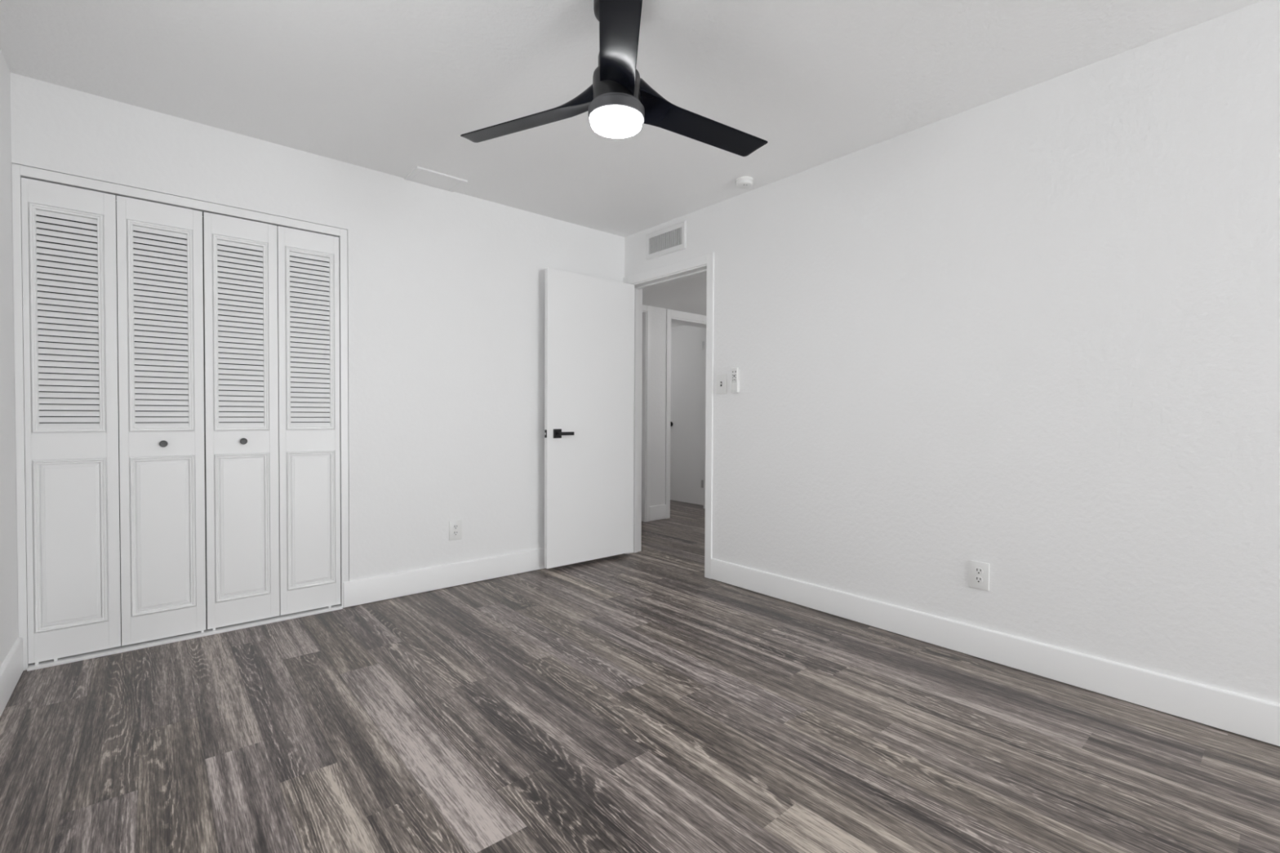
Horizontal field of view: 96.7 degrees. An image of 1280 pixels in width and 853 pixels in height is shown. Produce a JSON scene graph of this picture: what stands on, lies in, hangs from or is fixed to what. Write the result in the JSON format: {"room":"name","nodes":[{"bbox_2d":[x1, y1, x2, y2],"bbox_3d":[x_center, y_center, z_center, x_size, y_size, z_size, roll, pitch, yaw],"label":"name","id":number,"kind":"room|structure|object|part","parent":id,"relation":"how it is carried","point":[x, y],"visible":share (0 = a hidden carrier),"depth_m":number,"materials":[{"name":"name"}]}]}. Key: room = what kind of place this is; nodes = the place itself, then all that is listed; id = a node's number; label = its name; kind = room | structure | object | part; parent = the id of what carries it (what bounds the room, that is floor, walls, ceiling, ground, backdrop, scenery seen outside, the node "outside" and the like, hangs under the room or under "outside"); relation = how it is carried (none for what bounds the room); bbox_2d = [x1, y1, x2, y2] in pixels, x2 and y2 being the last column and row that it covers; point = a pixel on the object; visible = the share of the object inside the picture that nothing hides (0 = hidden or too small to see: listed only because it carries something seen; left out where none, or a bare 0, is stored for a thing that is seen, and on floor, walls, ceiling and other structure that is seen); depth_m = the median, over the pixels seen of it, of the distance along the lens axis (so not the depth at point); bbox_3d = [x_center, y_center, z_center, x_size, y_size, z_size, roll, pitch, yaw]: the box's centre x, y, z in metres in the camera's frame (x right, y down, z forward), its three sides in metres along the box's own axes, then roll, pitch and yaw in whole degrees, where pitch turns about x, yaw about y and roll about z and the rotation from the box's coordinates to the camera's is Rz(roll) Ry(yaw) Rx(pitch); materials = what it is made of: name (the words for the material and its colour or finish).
{"room":"empty bedroom","nodes":[
{"label":"empty bedroom","id":0,"kind":"room"},
{"bbox_2d":[0,48,18,666],"bbox_3d":[0.051,-0.141,-0.798,0.120,2.440,8.120,-1,1,-41],"label":"wall","id":1,"kind":"structure","parent":0,"point":[9,624],"depth_m":2.20,"materials":[{"name":"white paint"}]},
{"bbox_2d":[0,637,22,717],"bbox_3d":[0.037,1.004,-0.665,0.014,0.145,7.900,-1,1,-41],"label":"baseboard","id":2,"kind":"structure","parent":1,"relation":"attached to","point":[11,668],"depth_m":2.14,"materials":[{"name":"white paint"}]},
{"bbox_2d":[36,200,329,611],"bbox_3d":[-1.669,-0.261,3.657,3.320,2.500,0.640,-1,1,-41],"label":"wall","id":3,"kind":"structure","parent":0,"point":[116,201],"depth_m":3.16,"materials":[{"name":"grey"}]},
{"bbox_2d":[9,71,624,664],"bbox_3d":[-1.421,-0.225,3.369,3.320,2.440,0.120,-1,1,-41],"label":"wall","id":4,"kind":"structure","parent":0,"point":[446,289],"depth_m":3.35,"materials":[{"name":"white paint"}]},
{"bbox_2d":[21,177,120,663],"bbox_3d":[-2.433,-0.018,2.443,0.285,2.005,0.038,-1,1,-41],"label":"door","id":5,"kind":"structure","parent":4,"relation":"in","point":[72,469],"depth_m":2.43,"materials":[{"name":"white paint"}]},
{"bbox_3d":[-2.433,-0.448,2.422,0.229,0.953,0.022,-1,1,-41],"label":"moulding","id":6,"kind":"part","parent":5,"relation":"part of","materials":[{"name":"white paint"}]},
{"bbox_3d":[-2.436,-0.446,2.426,0.189,0.909,0.014,-1,1,-41],"label":"louvre panel","id":7,"kind":"part","parent":5,"relation":"part of","materials":[{"name":"white paint"}]},
{"bbox_3d":[-2.436,0.500,2.438,0.229,0.727,0.016,-1,1,-41],"label":"moulding","id":8,"kind":"part","parent":5,"relation":"part of","materials":[{"name":"white paint"}]},
{"bbox_3d":[-2.444,0.499,2.447,0.193,0.691,0.026,-1,1,-41],"label":"panel","id":9,"kind":"part","parent":5,"relation":"part of","materials":[{"name":"white paint"}]},
{"bbox_2d":[116,195,205,645],"bbox_3d":[-2.203,-0.020,2.628,0.301,2.005,0.056,-1,1,-41],"label":"door","id":10,"kind":"structure","parent":4,"relation":"in","point":[162,464],"depth_m":2.62,"materials":[{"name":"white paint"}]},
{"bbox_3d":[-2.203,-0.451,2.620,0.236,0.953,0.022,-1,1,-41],"label":"moulding","id":11,"kind":"part","parent":10,"relation":"part of","materials":[{"name":"white paint"}]},
{"bbox_3d":[-2.206,-0.449,2.623,0.196,0.909,0.014,-1,1,-41],"label":"louvre panel","id":12,"kind":"part","parent":10,"relation":"part of","materials":[{"name":"white paint"}]},
{"bbox_3d":[-2.206,0.497,2.635,0.236,0.727,0.016,-1,1,-41],"label":"moulding","id":13,"kind":"part","parent":10,"relation":"part of","materials":[{"name":"white paint"}]},
{"bbox_3d":[-2.214,0.497,2.645,0.200,0.691,0.026,-1,1,-41],"label":"panel","id":14,"kind":"part","parent":10,"relation":"part of","materials":[{"name":"white paint"}]},
{"bbox_3d":[-2.194,0.079,2.619,0.031,0.031,0.026,-1,1,-41],"label":"knob","id":15,"kind":"part","parent":10,"relation":"part of","materials":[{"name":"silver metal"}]},
{"bbox_2d":[11,163,348,671],"bbox_3d":[-2.098,-0.034,2.750,1.242,2.074,0.064,-1,1,-41],"label":"trim","id":16,"kind":"structure","parent":4,"relation":"attached to","point":[18,171],"depth_m":2.48,"materials":[{"name":"white paint"}]},
{"bbox_2d":[26,604,342,671],"bbox_3d":[-2.097,0.991,2.752,1.183,0.024,0.067,-1,1,-41],"label":"trim","id":17,"kind":"structure","parent":4,"relation":"attached to","point":[59,661],"depth_m":2.66,"materials":[{"name":"white paint"}]},
{"bbox_2d":[203,212,279,629],"bbox_3d":[-1.972,-0.023,2.827,0.298,2.005,0.056,-1,1,-41],"label":"door","id":18,"kind":"structure","parent":4,"relation":"in","point":[242,483],"depth_m":2.82,"materials":[{"name":"white paint"}]},
{"bbox_3d":[-1.974,-0.453,2.817,0.230,0.953,0.022,-1,1,-41],"label":"moulding","id":19,"kind":"part","parent":18,"relation":"part of","materials":[{"name":"white paint"}]},
{"bbox_3d":[-1.977,-0.451,2.821,0.190,0.909,0.014,-1,1,-41],"label":"louvre panel","id":20,"kind":"part","parent":18,"relation":"part of","materials":[{"name":"white paint"}]},
{"bbox_3d":[-1.977,0.495,2.832,0.230,0.727,0.016,-1,1,-41],"label":"moulding","id":21,"kind":"part","parent":18,"relation":"part of","materials":[{"name":"white paint"}]},
{"bbox_3d":[-1.985,0.495,2.842,0.194,0.691,0.026,-1,1,-41],"label":"panel","id":22,"kind":"part","parent":18,"relation":"part of","materials":[{"name":"white paint"}]},
{"bbox_3d":[-1.963,0.073,2.817,0.031,0.031,0.026,-1,1,-41],"label":"knob","id":23,"kind":"part","parent":18,"relation":"part of","materials":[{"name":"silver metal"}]},
{"bbox_2d":[276,226,340,615],"bbox_3d":[-1.755,-0.025,3.025,0.284,2.005,0.038,-1,1,-41],"label":"door","id":24,"kind":"structure","parent":4,"relation":"in","point":[309,453],"depth_m":3.01,"materials":[{"name":"white paint"}]},
{"bbox_3d":[-1.745,-0.456,3.013,0.230,0.953,0.022,-1,1,-41],"label":"moulding","id":25,"kind":"part","parent":24,"relation":"part of","materials":[{"name":"white paint"}]},
{"bbox_3d":[-1.748,-0.454,3.017,0.190,0.909,0.014,-1,1,-41],"label":"louvre panel","id":26,"kind":"part","parent":24,"relation":"part of","materials":[{"name":"white paint"}]},
{"bbox_3d":[-1.757,0.492,3.038,0.194,0.691,0.026,-1,1,-41],"label":"panel","id":27,"kind":"part","parent":24,"relation":"part of","materials":[{"name":"white paint"}]},
{"bbox_3d":[-1.748,0.492,3.029,0.230,0.727,0.016,-1,1,-41],"label":"moulding","id":28,"kind":"part","parent":24,"relation":"part of","materials":[{"name":"white paint"}]},
{"bbox_2d":[343,547,544,608],"bbox_3d":[-0.877,0.919,3.774,1.985,0.143,0.014,-1,1,-41],"label":"baseboard","id":29,"kind":"structure","parent":4,"relation":"attached to","point":[375,588],"depth_m":3.46,"materials":[{"name":"white paint"}]},
{"bbox_2d":[448,520,462,540],"bbox_3d":[-1.148,0.645,3.539,0.081,0.121,0.009,-1,1,-41],"label":"wall outlet","id":30,"kind":"object","parent":4,"relation":"attached to","point":[455,526],"visible":1,"depth_m":3.54,"materials":[{"name":"white plastic"}]},
{"bbox_2d":[453,530,457,536],"bbox_3d":[-1.148,0.664,3.539,0.033,0.033,0.009,-1,1,-41],"label":"receptacle","id":31,"kind":"object","parent":30,"relation":"attached to","point":[455,532],"depth_m":3.54,"materials":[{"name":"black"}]},
{"bbox_2d":[453,524,457,529],"bbox_3d":[-1.148,0.625,3.538,0.033,0.033,0.009,-1,1,-41],"label":"receptacle","id":32,"kind":"object","parent":30,"relation":"attached to","point":[455,526],"depth_m":3.53,"materials":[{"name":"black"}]},
{"bbox_2d":[0,0,1262,237],"bbox_3d":[1.279,-1.425,0.308,3.445,0.100,8.240,-1,1,-41],"label":"ceiling","id":33,"kind":"structure","parent":0,"point":[393,87],"depth_m":2.26,"materials":[{"name":"white paint"}]},
{"bbox_2d":[404,165,467,191],"bbox_3d":[-1.189,-1.438,3.318,0.290,0.010,0.211,-1,1,-41],"label":"air vent","id":34,"kind":"object","parent":33,"relation":"attached to","point":[423,175],"visible":1,"depth_m":3.30,"materials":[{"name":"white metal"}]},
{"bbox_2d":[460,0,767,156],"bbox_3d":[-0.024,-1.200,1.970,1.075,0.425,1.153,-1,1,-41],"label":"ceiling fan","id":35,"kind":"object","parent":33,"relation":"hanging from","point":[618,101],"visible":1,"depth_m":1.86,"materials":[{"name":"black plastic"}]},
{"bbox_3d":[-0.383,-1.110,2.022,0.623,0.095,0.108,1,1,26],"label":"blade","id":36,"kind":"part","parent":35,"relation":"part of","materials":[{"name":"black plastic"}]},
{"bbox_3d":[-0.055,-1.099,1.530,0.108,0.095,0.623,0,1,-4],"label":"blade","id":37,"kind":"part","parent":35,"relation":"part of","materials":[{"name":"black plastic"}]},
{"bbox_3d":[0.207,-1.107,2.060,0.623,0.095,0.108,0,1,-34],"label":"blade","id":38,"kind":"part","parent":35,"relation":"part of","materials":[{"name":"black plastic"}]},
{"bbox_2d":[735,176,753,188],"bbox_3d":[0.606,-1.415,3.304,0.100,0.038,0.100,-1,1,-41],"label":"smoke detector","id":39,"kind":"object","parent":33,"relation":"attached to","point":[742,182],"visible":1,"depth_m":3.27,"materials":[{"name":"white plastic"}]},
{"bbox_2d":[0,499,1279,852],"bbox_3d":[1.802,1.020,2.923,7.828,0.001,11.600,-1,1,-41],"label":"floor","id":40,"kind":"structure","parent":0,"point":[642,701],"depth_m":1.85,"materials":[{"name":"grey wood"}]},
{"bbox_2d":[642,273,706,315],"bbox_3d":[1.625,-1.228,5.599,3.975,0.050,2.165,-1,1,-41],"label":"ceiling","id":41,"kind":"structure","parent":0,"point":[689,295],"depth_m":5.23,"materials":[{"name":"white paint"}]},
{"bbox_2d":[649,306,705,506],"bbox_3d":[0.802,-0.271,6.473,4.100,2.440,0.200,-1,1,-41],"label":"wall","id":42,"kind":"structure","parent":0,"point":[658,315],"depth_m":5.81,"materials":[{"name":"white paint"}]},
{"bbox_2d":[641,304,650,521],"bbox_3d":[-0.309,-0.123,5.513,0.906,2.170,0.212,-1,1,-41],"label":"trim","id":43,"kind":"structure","parent":42,"relation":"attached to","point":[646,384],"depth_m":5.71,"materials":[{"name":"white paint"}]},
{"bbox_2d":[649,504,666,520],"bbox_3d":[0.180,0.883,5.823,0.224,0.151,0.014,-1,1,-41],"label":"baseboard","id":44,"kind":"structure","parent":42,"relation":"attached to","point":[656,512],"depth_m":5.82,"materials":[{"name":"white paint"}]},
{"bbox_2d":[665,309,706,519],"bbox_3d":[0.530,-0.132,6.233,0.858,2.168,0.214,-1,1,-41],"label":"trim","id":45,"kind":"structure","parent":42,"relation":"attached to","point":[675,317],"depth_m":5.91,"materials":[{"name":"white paint"}]},
{"bbox_2d":[670,328,704,505],"bbox_3d":[0.538,-0.113,6.793,0.097,2.046,0.617,-1,1,-41],"label":"door","id":46,"kind":"structure","parent":42,"relation":"in","point":[687,348],"depth_m":6.78,"materials":[{"name":"white paint"}]},
{"bbox_2d":[671,323,684,327],"bbox_3d":[0.163,-1.543,7.500,2.390,0.060,2.235,-1,1,-41],"label":"ceiling","id":47,"kind":"structure","parent":0,"point":[673,325],"depth_m":8.60,"materials":[{"name":"white paint"}]},
{"bbox_2d":[671,324,704,333],"bbox_3d":[0.157,-0.293,7.523,2.390,2.440,2.235,-1,1,-41],"label":"wall","id":48,"kind":"structure","parent":0,"point":[681,328],"depth_m":8.60,"materials":[{"name":"white paint"}]},
{"bbox_2d":[624,0,1279,704],"bbox_3d":[2.251,-0.176,1.740,0.125,2.440,8.860,-1,1,-41],"label":"wall","id":49,"kind":"structure","parent":0,"point":[1032,334],"depth_m":2.35,"materials":[{"name":"white paint"}]},
{"bbox_2d":[543,267,634,568],"bbox_3d":[-0.350,-0.055,4.079,0.776,2.027,0.131,-1,1,-41],"label":"door","id":50,"kind":"structure","parent":49,"relation":"in","point":[589,320],"depth_m":4.04,"materials":[{"name":"white paint"}]},
{"bbox_3d":[-0.509,0.048,3.884,0.119,0.023,0.039,-1,1,-41],"label":"lever","id":51,"kind":"part","parent":50,"relation":"part of","materials":[{"name":"black"}]},
{"bbox_2d":[645,220,686,260],"bbox_3d":[0.205,-1.313,4.055,0.091,0.189,0.409,-1,1,-41],"label":"air vent","id":52,"kind":"object","parent":49,"relation":"in","point":[673,238],"visible":0.98,"depth_m":4.02,"materials":[{"name":"white metal"}]},
{"bbox_2d":[623,252,714,578],"bbox_3d":[0.225,-0.074,4.098,0.154,2.128,0.924,-1,1,-41],"label":"trim","id":53,"kind":"structure","parent":49,"relation":"attached to","point":[704,264],"depth_m":3.95,"materials":[{"name":"white paint"}]},
{"bbox_2d":[715,373,726,394],"bbox_3d":[0.518,-0.272,3.643,0.020,0.128,0.084,-1,1,-41],"label":"light switch","id":54,"kind":"object","parent":49,"relation":"attached to","point":[721,378],"visible":1,"depth_m":3.64,"materials":[{"name":"white plastic"}]},
{"bbox_2d":[730,369,739,392],"bbox_3d":[0.595,-0.283,3.550,0.026,0.140,0.054,-1,1,-41],"label":"cradle","id":55,"kind":"object","parent":49,"relation":"attached to","point":[738,381],"visible":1,"depth_m":3.53,"materials":[{"name":"white plastic"}]},
{"bbox_2d":[731,367,738,391],"bbox_3d":[0.593,-0.294,3.548,0.018,0.146,0.045,-1,1,-41],"label":"remote control","id":56,"kind":"object","parent":55,"relation":"in","point":[735,372],"visible":1,"depth_m":3.54,"materials":[{"name":"white plastic"}]},
{"bbox_2d":[968,560,989,591],"bbox_3d":[1.502,0.659,2.519,0.009,0.121,0.081,-1,1,-41],"label":"wall outlet","id":57,"kind":"object","parent":49,"relation":"attached to","point":[979,572],"visible":1,"depth_m":2.52,"materials":[{"name":"white plastic"}]},
{"bbox_2d":[974,576,982,583],"bbox_3d":[1.501,0.679,2.519,0.009,0.033,0.033,-1,1,-41],"label":"receptacle","id":58,"kind":"object","parent":57,"relation":"attached to","point":[978,580],"depth_m":2.52,"materials":[{"name":"white plastic"}]},
{"bbox_2d":[974,567,982,574],"bbox_3d":[1.502,0.640,2.518,0.009,0.033,0.033,-1,1,-41],"label":"receptacle","id":59,"kind":"object","parent":57,"relation":"attached to","point":[978,571],"depth_m":2.52,"materials":[{"name":"white plastic"}]},
{"bbox_2d":[711,558,1279,746],"bbox_3d":[2.770,0.991,1.044,0.014,0.137,7.060,-1,1,-41],"label":"baseboard","id":60,"kind":"structure","parent":49,"relation":"attached to","point":[1255,718],"depth_m":2.33,"materials":[{"name":"white paint"}]}
]}

